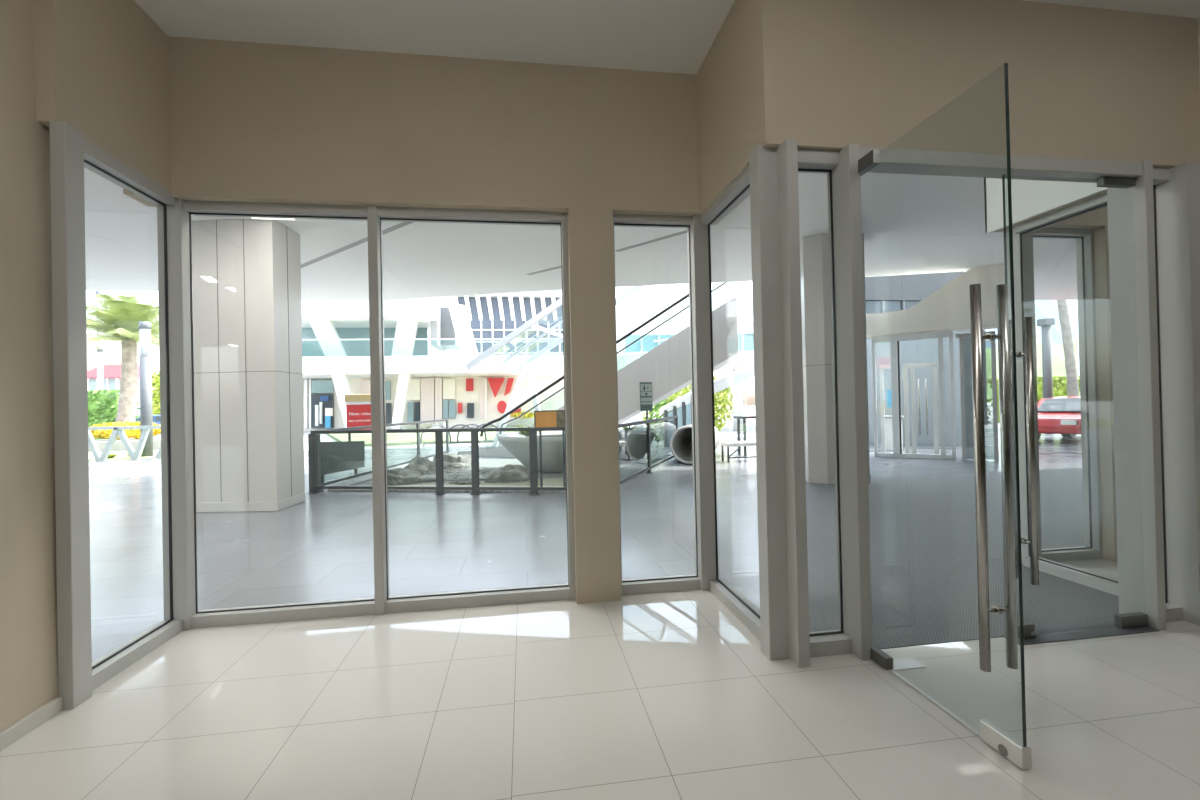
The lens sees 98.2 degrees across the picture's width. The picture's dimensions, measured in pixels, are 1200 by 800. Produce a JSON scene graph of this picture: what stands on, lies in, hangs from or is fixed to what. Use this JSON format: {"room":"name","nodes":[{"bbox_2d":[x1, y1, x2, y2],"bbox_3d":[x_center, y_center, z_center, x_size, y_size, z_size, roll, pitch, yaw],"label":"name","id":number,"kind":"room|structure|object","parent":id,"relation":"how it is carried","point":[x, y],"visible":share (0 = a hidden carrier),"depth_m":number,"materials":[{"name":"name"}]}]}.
{"room":"empty retail shop","nodes":[
{"label":"empty retail shop","id":0,"kind":"room"},
{"bbox_2d":[0,0,170,731],"bbox_3d":[-1.575,-0.549,-6.467,0.270,4.080,20.650,-1,0,-8],"label":"wall","id":1,"kind":"structure","parent":0,"point":[99,68],"depth_m":2.62,"materials":[{"name":"beige paint"}]},
{"bbox_2d":[0,696,61,750],"bbox_3d":[-1.351,1.446,-7.020,0.068,0.075,19.530,-1,0,-8],"label":"baseboard","id":2,"kind":"structure","parent":1,"relation":"attached to","point":[12,733],"depth_m":2.47,"materials":[{"name":"white paint"}]},
{"bbox_2d":[50,121,195,709],"bbox_3d":[-2.882,0.080,3.170,0.175,3.010,1.050,-1,0,-8],"label":"window","id":3,"kind":"structure","parent":1,"relation":"in","point":[78,676],"depth_m":2.77,"materials":[{"name":"grey metal"}]},
{"bbox_2d":[123,36,699,603],"bbox_3d":[-1.110,-0.487,3.910,4.240,4.075,0.250,-1,0,-8],"label":"wall","id":4,"kind":"structure","parent":0,"point":[250,121],"depth_m":3.86,"materials":[{"name":"beige paint"}]},
{"bbox_2d":[183,200,575,628],"bbox_3d":[-1.555,0.066,3.870,2.685,2.990,0.150,-1,0,-8],"label":"window","id":5,"kind":"structure","parent":4,"relation":"in","point":[382,603],"depth_m":3.81,"materials":[{"name":"grey metal"}]},
{"bbox_2d":[613,214,715,594],"bbox_3d":[0.501,0.017,4.167,0.800,3.000,0.160,-1,0,-8],"label":"window","id":6,"kind":"structure","parent":4,"relation":"in","point":[697,233],"depth_m":4.14,"materials":[{"name":"grey metal"}]},
{"bbox_2d":[700,144,788,659],"bbox_3d":[0.954,0.010,3.576,0.185,2.985,1.140,-1,0,-8],"label":"window","id":7,"kind":"structure","parent":4,"relation":"in","point":[769,623],"depth_m":3.02,"materials":[{"name":"grey metal"}]},
{"bbox_2d":[84,167,1076,300],"bbox_3d":[0.093,-3.198,-1.097,68.000,0.625,31.740,-1,0,-8],"label":"ceiling","id":8,"kind":"structure","parent":0,"point":[912,224],"depth_m":9.69,"materials":[{"name":"white paint"}]},
{"bbox_2d":[249,217,297,219],"bbox_3d":[-4.844,-2.704,7.657,0.640,0.025,0.240,-1,0,-8],"label":"recessed light","id":9,"kind":"object","parent":8,"relation":"in","point":[249,217],"visible":0.32,"depth_m":7.72,"materials":[{"name":"white paint"}]},
{"bbox_2d":[252,218,294,219],"bbox_3d":[-4.844,-2.695,7.657,0.580,0.006,0.200,-1,0,-8],"label":"diffuser","id":10,"kind":"object","parent":9,"relation":"attached to","point":[252,218],"depth_m":7.72,"materials":[{"name":"white"}]},
{"bbox_2d":[0,468,1199,799],"bbox_3d":[6.768,1.380,-2.862,17.500,0.103,25.400,-1,0,-8],"label":"floor","id":11,"kind":"structure","parent":0,"point":[663,695],"depth_m":2.61,"materials":[{"name":"beige tile"}]},
{"bbox_2d":[800,233,870,483],"bbox_3d":[4.299,-0.733,9.613,1.111,4.405,1.091,-1,0,12],"label":"column","id":12,"kind":"structure","parent":11,"relation":"on","point":[814,249],"depth_m":9.19,"materials":[{"name":"grey"}]},
{"bbox_2d":[888,658,924,670],"bbox_3d":[1.684,1.481,2.911,0.225,0.004,0.100,-1,0,-8],"label":"floor plate","id":13,"kind":"object","parent":11,"relation":"on","point":[901,664],"visible":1,"depth_m":2.90,"materials":[{"name":"white metal"}]},
{"bbox_2d":[1001,624,1159,644],"bbox_3d":[2.993,1.453,3.239,1.000,0.006,0.130,-1,0,-8],"label":"threshold","id":14,"kind":"object","parent":11,"relation":"on","point":[1059,635],"visible":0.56,"depth_m":3.23,"materials":[{"name":"grey paint"}]},
{"bbox_2d":[134,0,1199,75],"bbox_3d":[6.967,-2.800,-5.167,17.600,0.330,20.700,-1,0,-8],"label":"ceiling","id":15,"kind":"structure","parent":0,"point":[670,36],"depth_m":3.50,"materials":[{"name":"white paint"}]},
{"bbox_2d":[866,331,973,445],"bbox_3d":[9.567,-0.301,16.502,3.799,3.400,0.200,-2,0,33],"label":"wall","id":16,"kind":"structure","parent":0,"point":[926,350],"depth_m":16.07,"materials":[{"name":"grey"}]},
{"bbox_2d":[866,263,1003,338],"bbox_3d":[7.790,-2.350,12.633,3.252,1.444,0.700,-2,0,33],"label":"wall","id":17,"kind":"structure","parent":0,"point":[947,308],"depth_m":12.05,"materials":[{"name":"white paint"}]},
{"bbox_2d":[696,0,1199,224],"bbox_3d":[2.357,-2.047,3.757,3.040,1.110,1.130,-1,0,-8],"label":"wall","id":18,"kind":"structure","parent":0,"point":[1084,82],"depth_m":3.20,"materials":[{"name":"beige paint"}]},
{"bbox_2d":[777,139,871,667],"bbox_3d":[1.287,0.011,3.057,0.457,2.963,0.225,-1,0,-8],"label":"window","id":19,"kind":"structure","parent":18,"relation":"in","point":[854,634],"depth_m":2.98,"materials":[{"name":"grey metal"}]},
{"bbox_2d":[858,63,1031,768],"bbox_3d":[1.600,0.046,2.549,0.167,2.860,0.950,-1,0,-8],"label":"door","id":20,"kind":"structure","parent":18,"relation":"in","point":[1017,751],"depth_m":2.18,"materials":[{"name":"silver glass"}]},
{"bbox_2d":[860,147,1141,182],"bbox_3d":[2.454,-1.445,3.217,1.960,0.087,0.135,-1,0,-8],"label":"door frame","id":21,"kind":"structure","parent":18,"relation":"attached to","point":[892,160],"depth_m":3.17,"materials":[{"name":"grey metal"}]},
{"bbox_2d":[1002,175,1147,638],"bbox_3d":[2.984,0.019,3.267,0.942,2.858,0.167,-1,0,-8],"label":"door","id":22,"kind":"structure","parent":18,"relation":"in","point":[1137,619],"depth_m":3.15,"materials":[{"name":"silver glass"}]},
{"bbox_2d":[1107,160,1199,629],"bbox_3d":[3.708,-0.041,3.414,0.520,2.963,0.220,-1,0,-8],"label":"door frame","id":23,"kind":"structure","parent":18,"relation":"in","point":[1154,223],"depth_m":3.37,"materials":[{"name":"grey metal"}]},
{"bbox_2d":[994,207,1117,561],"bbox_3d":[5.696,-0.631,4.909,4.240,4.075,0.250,-1,0,-8],"label":"wall","id":24,"kind":"structure","parent":0,"point":[1097,220],"depth_m":4.64,"materials":[{"name":"beige paint"}]},
{"bbox_2d":[1003,227,1101,562],"bbox_3d":[4.101,-0.059,4.695,0.800,3.000,0.160,-1,0,-8],"label":"window","id":25,"kind":"structure","parent":24,"relation":"in","point":[1092,548],"depth_m":4.70,"materials":[{"name":"grey metal"}]},
{"bbox_2d":[1014,194,1118,595],"bbox_3d":[3.835,-0.051,3.999,0.180,2.985,1.140,-1,0,-8],"label":"window","id":26,"kind":"structure","parent":24,"relation":"in","point":[1090,579],"depth_m":4.22,"materials":[{"name":"grey metal"}]},
{"label":"outside","id":27,"kind":"structure","parent":0,"visible":0},
{"bbox_2d":[985,300,1077,348],"bbox_3d":[200.978,-22.278,211.617,220.000,42.077,60.000,-1,0,-8],"label":"mountain","id":28,"kind":"structure","parent":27,"point":[1044,309],"depth_m":201.56,"materials":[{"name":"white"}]},
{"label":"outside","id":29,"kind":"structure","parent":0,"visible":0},
{"bbox_2d":[89,428,1081,661],"bbox_3d":[-0.217,1.670,1.720,120.000,0.294,37.500,-1,0,-8],"label":"plaza","id":30,"kind":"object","parent":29,"point":[320,547],"depth_m":6.08,"materials":[{"name":"grey tile"}]},
{"bbox_2d":[88,426,160,461],"bbox_3d":[-14.903,1.432,16.954,3.456,1.205,0.230,-1,0,-8],"label":"frame","id":31,"kind":"object","parent":30,"relation":"on","point":[117,431],"visible":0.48,"depth_m":16.80,"materials":[{"name":"white metal"}]},
{"bbox_2d":[191,218,305,511],"bbox_3d":[-5.689,-0.520,8.374,1.630,4.405,1.416,-1,0,-8],"label":"column","id":32,"kind":"structure","parent":30,"relation":"on","point":[246,273],"depth_m":7.83,"materials":[{"name":"grey"}]},
{"bbox_2d":[320,441,364,482],"bbox_3d":[-5.546,1.257,11.109,0.156,0.843,1.651,-1,0,6],"label":"screen","id":33,"kind":"object","parent":30,"relation":"on","point":[340,456],"visible":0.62,"depth_m":11.03,"materials":[{"name":"grey"}]},
{"bbox_2d":[344,394,370,440],"bbox_3d":[-6.509,0.797,14.431,1.038,1.910,0.100,-1,0,-8],"label":"sign","id":34,"kind":"object","parent":30,"relation":"on","point":[358,406],"visible":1,"depth_m":14.38,"materials":[{"name":"red paint"}]},
{"bbox_2d":[315,419,448,491],"bbox_3d":[-4.997,1.136,12.962,0.120,1.125,6.979,-1,0,3],"label":"glass railing","id":35,"kind":"object","parent":30,"relation":"on","point":[318,449],"visible":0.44,"depth_m":11.13,"materials":[{"name":"grey metal"}]},
{"bbox_2d":[307,427,565,494],"bbox_3d":[-2.545,1.054,8.946,5.542,1.125,0.120,-1,0,10],"label":"glass railing","id":36,"kind":"object","parent":30,"relation":"on","point":[439,487],"visible":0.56,"depth_m":8.94,"materials":[{"name":"grey metal"}]},
{"bbox_2d":[328,459,652,492],"bbox_3d":[-2.013,1.609,11.781,6.419,0.070,5.367,-1,0,9],"label":"gravel bed","id":37,"kind":"object","parent":30,"relation":"on","point":[627,469],"depth_m":9.81,"materials":[{"name":"grey gravel"}]},
{"bbox_2d":[330,457,433,485],"bbox_3d":[-4.760,1.633,12.264,0.343,0.050,5.149,-1,0,3],"label":"stone kerb","id":38,"kind":"object","parent":37,"relation":"on","point":[352,482],"visible":0.33,"depth_m":10.33,"materials":[{"name":"stone"}]},
{"bbox_2d":[387,467,422,484],"bbox_3d":[-3.962,1.544,10.257,1.047,0.402,0.810,-1,0,-8],"label":"boulder","id":39,"kind":"object","parent":37,"relation":"on","point":[395,476],"visible":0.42,"depth_m":10.04,"materials":[{"name":"grey stone"}]},
{"bbox_2d":[404,455,435,475],"bbox_3d":[-3.783,1.481,11.210,0.736,0.608,0.680,-1,-1,-41],"label":"boulder","id":40,"kind":"object","parent":37,"relation":"on","point":[423,465],"visible":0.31,"depth_m":11.06,"materials":[{"name":"grey stone"}]},
{"bbox_2d":[433,453,470,469],"bbox_3d":[-3.403,1.512,12.352,1.118,0.557,0.950,-1,0,-8],"label":"boulder","id":41,"kind":"object","parent":37,"relation":"on","point":[450,460],"visible":0.3,"depth_m":12.07,"materials":[{"name":"grey stone"}]},
{"bbox_2d":[449,478,480,484],"bbox_3d":[-2.547,1.561,9.824,0.608,0.189,0.435,-1,0,-8],"label":"boulder","id":42,"kind":"object","parent":37,"relation":"on","point":[462,481],"visible":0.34,"depth_m":9.72,"materials":[{"name":"grey stone"}]},
{"bbox_2d":[421,466,529,481],"bbox_3d":[-2.899,1.579,11.285,2.816,0.066,2.290,-1,0,-8],"label":"pebbles","id":43,"kind":"object","parent":37,"relation":"on","point":[484,472],"visible":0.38,"depth_m":10.90,"materials":[{"name":"grey gravel"}]},
{"bbox_2d":[484,464,529,482],"bbox_3d":[-1.804,1.464,10.071,0.898,0.476,0.662,-1,0,-8],"label":"boulder","id":44,"kind":"object","parent":37,"relation":"on","point":[508,473],"visible":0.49,"depth_m":9.84,"materials":[{"name":"grey stone"}]},
{"bbox_2d":[497,432,529,468],"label":"bowl planter","id":45,"kind":"object","parent":37,"relation":"on","point":[515,444],"depth_m":10.85,"materials":[{"name":"concrete"}]},
{"bbox_2d":[509,423,544,436],"bbox_3d":[-1.529,0.635,11.080,0.842,0.286,0.735,-1,0,-8],"label":"agave","id":46,"kind":"object","parent":45,"relation":"in","point":[525,433],"visible":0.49,"depth_m":11.05,"materials":[{"name":"green plant"}]},
{"bbox_2d":[534,410,565,486],"bbox_3d":[-0.847,0.870,9.027,0.560,1.380,0.036,-1,0,-8],"label":"sign","id":47,"kind":"object","parent":37,"relation":"on","point":[547,418],"visible":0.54,"depth_m":9.01,"materials":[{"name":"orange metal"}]},
{"bbox_2d":[537,431,565,472],"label":"bowl planter","id":48,"kind":"object","parent":37,"relation":"on","point":[552,445],"depth_m":10.67,"materials":[{"name":"concrete"}]},
{"bbox_2d":[619,431,655,460],"bbox_3d":[0.753,1.182,13.289,1.360,0.720,1.360,-1,0,-8],"label":"bowl planter","id":49,"kind":"object","parent":37,"relation":"on","point":[633,445],"visible":0.69,"depth_m":12.82,"materials":[{"name":"concrete"}]},
{"bbox_2d":[620,426,638,432],"bbox_3d":[0.762,0.729,13.288,0.660,0.226,0.606,-1,0,-8],"label":"agave","id":50,"kind":"object","parent":49,"relation":"in","point":[629,429],"visible":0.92,"depth_m":13.24,"materials":[{"name":"green plant"}]},
{"bbox_2d":[640,382,652,434],"bbox_3d":[1.068,0.577,11.901,0.284,1.972,0.079,-1,0,-8],"label":"direction sign","id":51,"kind":"object","parent":37,"relation":"on","point":[646,404],"visible":0.89,"depth_m":11.88,"materials":[{"name":"grey metal"}]},
{"bbox_2d":[465,286,643,446],"bbox_3d":[0.280,-2.325,16.190,9.825,7.925,3.340,-1,0,16],"label":"glass canopy","id":52,"kind":"object","parent":30,"relation":"on","point":[525,367],"visible":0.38,"depth_m":17.42,"materials":[{"name":"silver metal"}]},
{"bbox_2d":[458,282,738,456],"bbox_3d":[-0.049,-1.018,15.129,8.522,5.247,1.350,-1,0,16],"label":"escalator","id":53,"kind":"object","parent":30,"relation":"on","point":[667,366],"visible":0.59,"depth_m":13.97,"materials":[{"name":"grey metal"}]},
{"bbox_2d":[619,416,677,483],"bbox_3d":[1.119,0.989,11.323,0.120,1.125,5.726,-1,0,20],"label":"glass railing","id":54,"kind":"object","parent":30,"relation":"on","point":[649,466],"visible":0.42,"depth_m":11.05,"materials":[{"name":"grey metal"}]},
{"bbox_2d":[644,399,676,442],"bbox_3d":[2.336,0.749,18.616,1.507,1.599,1.472,-1,0,-8],"label":"shrub","id":55,"kind":"object","parent":30,"relation":"on","point":[653,427],"visible":0.39,"depth_m":18.35,"materials":[{"name":"green plant"}]},
{"bbox_2d":[670,424,719,463],"bbox_3d":[2.526,1.078,13.544,0.920,0.945,2.431,-1,0,20],"label":"pipe","id":56,"kind":"object","parent":30,"relation":"on","point":[681,439],"visible":0.6,"depth_m":13.23,"materials":[{"name":"white paint"}]},
{"bbox_2d":[664,377,733,430],"bbox_3d":[3.917,0.184,20.784,2.883,2.730,2.314,-1,0,-8],"label":"shrub","id":57,"kind":"object","parent":30,"relation":"on","point":[718,402],"visible":0.31,"depth_m":20.37,"materials":[{"name":"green plant"}]},
{"bbox_2d":[659,364,753,446],"bbox_3d":[3.798,0.130,17.925,3.532,2.814,0.430,-1,0,-8],"label":"parapet","id":58,"kind":"object","parent":30,"relation":"on","point":[683,411],"visible":0.38,"depth_m":17.62,"materials":[{"name":"concrete"}]},
{"bbox_2d":[720,441,755,461],"bbox_3d":[3.595,1.276,12.972,1.070,0.476,0.450,-1,0,-8],"label":"bench","id":59,"kind":"object","parent":30,"relation":"on","point":[727,444],"visible":0.56,"depth_m":12.75,"materials":[{"name":"white paint"}]},
{"bbox_2d":[733,416,754,455],"bbox_3d":[4.222,0.976,14.355,0.850,1.066,0.600,-1,0,-8],"label":"table","id":60,"kind":"object","parent":30,"relation":"on","point":[738,418],"visible":0.51,"depth_m":14.11,"materials":[{"name":"grey metal"}]},
{"bbox_2d":[885,416,903,450],"bbox_3d":[8.336,0.935,14.748,0.500,0.960,0.600,-2,0,33],"label":"countertop","id":61,"kind":"structure","parent":30,"relation":"on","point":[888,419],"depth_m":14.59,"materials":[{"name":"white paint"}]},
{"bbox_2d":[872,331,955,459],"bbox_3d":[8.040,-0.099,13.307,1.702,3.020,1.606,-2,0,34],"label":"entrance","id":62,"kind":"object","parent":30,"relation":"on","point":[893,401],"visible":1,"depth_m":12.89,"materials":[{"name":"white metal"}]},
{"bbox_2d":[887,390,891,407],"bbox_3d":[7.970,-0.031,14.263,0.160,0.500,0.100,-2,0,33],"label":"poster","id":63,"kind":"object","parent":62,"relation":"attached to","point":[889,394],"depth_m":14.24,"materials":[{"name":"blue paper"}]},
{"bbox_2d":[955,331,998,460],"bbox_3d":[8.722,-0.087,12.042,0.750,2.950,0.100,-2,0,33],"label":"glazing","id":64,"kind":"object","parent":30,"relation":"on","point":[960,336],"visible":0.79,"depth_m":11.93,"materials":[{"name":"grey metal"}]},
{"bbox_2d":[1037,318,1054,433],"bbox_3d":[16.730,-0.881,19.442,0.360,4.301,0.360,-1,0,-8],"label":"lamp post","id":65,"kind":"object","parent":30,"relation":"on","point":[1046,323],"visible":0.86,"depth_m":19.34,"materials":[{"name":"grey metal"}]},
{"bbox_2d":[1037,396,1080,439],"bbox_3d":[15.280,0.583,16.585,4.310,1.420,1.740,-1,0,-28],"label":"car","id":66,"kind":"object","parent":30,"relation":"on","point":[1061,415],"visible":0.29,"depth_m":15.78,"materials":[{"name":"red paint"}]},
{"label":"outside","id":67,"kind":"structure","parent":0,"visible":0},
{"bbox_2d":[153,403,999,450],"bbox_3d":[-11.602,2.452,79.386,180.000,0.280,119.500,-1,0,-8],"label":"road","id":68,"kind":"structure","parent":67,"point":[728,431],"depth_m":28.44,"materials":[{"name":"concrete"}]},
{"bbox_2d":[95,291,103,389],"bbox_3d":[-35.798,-2.825,37.231,0.380,10.838,0.400,-1,0,-8],"label":"pole","id":69,"kind":"object","parent":68,"relation":"on","point":[100,385],"visible":0.34,"depth_m":37.11,"materials":[{"name":"grey paint"}]},
{"bbox_2d":[87,364,139,414],"bbox_3d":[-40.845,-0.153,44.147,3.389,5.712,4.800,-1,0,-8],"label":"stall","id":70,"kind":"object","parent":68,"relation":"on","point":[111,374],"visible":0.26,"depth_m":42.64,"materials":[{"name":"pink"}]},
{"bbox_2d":[88,389,139,439],"bbox_3d":[-30.395,0.962,29.898,6.215,3.046,1.853,-1,0,-8],"label":"hedge","id":71,"kind":"object","parent":68,"relation":"on","point":[102,408],"visible":0.24,"depth_m":29.46,"materials":[{"name":"green plant"}]},
{"bbox_2d":[86,293,158,438],"bbox_3d":[-20.862,-1.232,23.012,6.166,6.839,5.503,-1,0,-8],"label":"palm tree","id":72,"kind":"object","parent":68,"relation":"on","point":[125,314],"visible":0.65,"depth_m":22.91,"materials":[{"name":"green plant"}]},
{"bbox_2d":[89,450,158,460],"bbox_3d":[-19.654,2.072,18.829,14.500,0.042,4.200,-1,0,-8],"label":"lawn","id":73,"kind":"structure","parent":68,"relation":"on","point":[121,456],"depth_m":18.27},
{"bbox_2d":[108,452,118,457],"bbox_3d":[-16.660,1.872,17.666,0.750,0.234,0.689,-1,0,-8],"label":"plant","id":74,"kind":"object","parent":73,"relation":"on","point":[113,454],"visible":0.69,"depth_m":17.66,"materials":[{"name":"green plant"}]},
{"bbox_2d":[139,321,152,456],"bbox_3d":[-15.883,-0.374,18.193,0.340,4.716,0.340,-1,0,-8],"label":"lamp post","id":75,"kind":"object","parent":73,"relation":"on","point":[145,359],"visible":0.93,"depth_m":18.08,"materials":[{"name":"white metal"}]},
{"bbox_2d":[88,438,160,451],"bbox_3d":[-19.807,1.902,21.891,9.500,0.470,1.700,-1,0,-8],"label":"kerb","id":76,"kind":"object","parent":68,"relation":"on","point":[118,445],"visible":0.02,"depth_m":21.10,"materials":[{"name":"concrete"}]},
{"bbox_2d":[90,421,160,439],"bbox_3d":[-19.949,1.274,21.827,3.298,0.789,1.181,-1,0,-8],"label":"flower bed","id":77,"kind":"object","parent":76,"relation":"on","point":[133,433],"visible":0.4,"depth_m":21.52,"materials":[{"name":"yellow plant"}]},
{"bbox_2d":[136,415,160,424],"bbox_3d":[-32.480,1.791,38.683,4.310,1.420,1.740,-1,0,-20],"label":"car","id":78,"kind":"object","parent":68,"relation":"on","point":[156,418],"visible":0.02,"depth_m":37.86,"materials":[{"name":"blue paint"}]},
{"bbox_2d":[152,371,159,414],"bbox_3d":[-44.891,-0.053,54.111,6.879,6.447,5.501,-1,0,-8],"label":"street tree","id":79,"kind":"object","parent":68,"relation":"on","point":[155,378],"visible":0.1,"depth_m":52.34,"materials":[{"name":"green plant"}]},
{"bbox_2d":[327,427,518,446],"bbox_3d":[-6.996,1.804,27.257,18.000,0.130,12.000,-1,0,-8],"label":"lawn","id":80,"kind":"structure","parent":68,"relation":"on","point":[393,439],"depth_m":24.34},
{"bbox_2d":[420,423,500,446],"bbox_3d":[-5.334,1.343,20.027,3.017,0.841,0.363,-1,0,-8],"label":"bicycle rack","id":81,"kind":"object","parent":68,"relation":"on","point":[463,425],"visible":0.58,"depth_m":20.00,"materials":[{"name":"grey metal"}]},
{"bbox_2d":[301,298,632,430],"bbox_3d":[-9.522,-2.304,38.703,25.500,8.650,10.700,-1,0,-8],"label":"mall wing","id":82,"kind":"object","parent":68,"relation":"on","point":[419,386],"visible":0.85,"depth_m":36.48},
{"bbox_2d":[450,290,562,354],"bbox_3d":[-8.612,-4.143,51.741,11.315,12.361,7.200,-1,0,-8],"label":"building","id":83,"kind":"structure","parent":68,"relation":"on","point":[489,315],"depth_m":49.19,"materials":[{"name":"grey"}]},
{"bbox_2d":[510,412,533,418],"bbox_3d":[-5.556,1.094,37.375,1.878,0.571,1.324,-1,0,-8],"label":"flower bed","id":84,"kind":"object","parent":68,"relation":"on","point":[529,414],"visible":0.77,"depth_m":37.17,"materials":[{"name":"yellow plant"}]},
{"bbox_2d":[643,400,664,425],"bbox_3d":[3.347,0.748,31.178,2.630,1.727,1.666,-1,0,-8],"label":"shrub","id":85,"kind":"object","parent":68,"relation":"on","point":[644,413],"visible":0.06,"depth_m":30.75,"materials":[{"name":"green plant"}]},
{"bbox_2d":[617,322,753,430],"bbox_3d":[4.293,-1.065,26.818,6.850,5.300,4.200,-1,0,-8],"label":"building","id":86,"kind":"structure","parent":68,"relation":"on","point":[647,343],"depth_m":25.30,"materials":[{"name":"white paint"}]},
{"bbox_2d":[865,271,987,424],"bbox_3d":[14.395,-3.376,28.853,9.000,9.500,7.150,-1,0,-8],"label":"office block","id":87,"kind":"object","parent":68,"relation":"on","point":[883,294],"visible":0.16,"depth_m":25.36,"materials":[{"name":"grey"}]},
{"bbox_2d":[987,376,1079,422],"bbox_3d":[27.162,-0.071,28.442,12.195,2.539,1.856,-1,0,-8],"label":"hedge","id":88,"kind":"object","parent":68,"relation":"on","point":[1059,382],"visible":0.1,"depth_m":27.26,"materials":[{"name":"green plant"}]},
{"bbox_2d":[1035,313,1037,376],"bbox_3d":[28.628,-4.107,34.575,3.706,10.463,3.882,-1,0,19],"label":"palm tree","id":89,"kind":"object","parent":68,"relation":"on","point":[1035,313],"visible":0.02,"depth_m":34.42,"materials":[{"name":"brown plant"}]},
{"bbox_2d":[1057,300,1078,395],"bbox_3d":[20.922,-2.890,23.668,4.079,8.232,4.134,-1,0,-8],"label":"palm tree","id":90,"kind":"object","parent":68,"relation":"on","point":[1067,338],"visible":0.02,"depth_m":23.76,"materials":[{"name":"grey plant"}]},
{"bbox_2d":[1073,335,1079,375],"bbox_3d":[43.079,-2.495,46.770,1.200,6.708,0.240,-1,0,-8],"label":"pole","id":91,"kind":"object","parent":68,"relation":"on","point":[1075,339],"visible":0.4,"depth_m":46.71,"materials":[{"name":"white metal"}]},
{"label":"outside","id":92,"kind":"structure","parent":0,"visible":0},
{"bbox_2d":[986,342,1076,402],"bbox_3d":[116.724,-7.816,133.424,130.000,15.847,30.000,-1,0,-8],"label":"hills","id":93,"kind":"structure","parent":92,"point":[1058,362],"depth_m":126.78,"materials":[{"name":"white"}]},
{"bbox_3d":[16.415,-1.192,-4.076,36.660,4.600,21.150,-1,0,-8],"label":"wall","id":94,"kind":"structure","parent":0,"visible":0},
{"bbox_2d":[152,178,1106,233],"bbox_3d":[2.340,-2.193,3.989,11.120,1.425,1.169,-1,0,-8],"label":"fascia","id":95,"kind":"object","parent":94,"relation":"attached to","point":[1030,198],"visible":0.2,"depth_m":4.34,"materials":[{"name":"white paint"}]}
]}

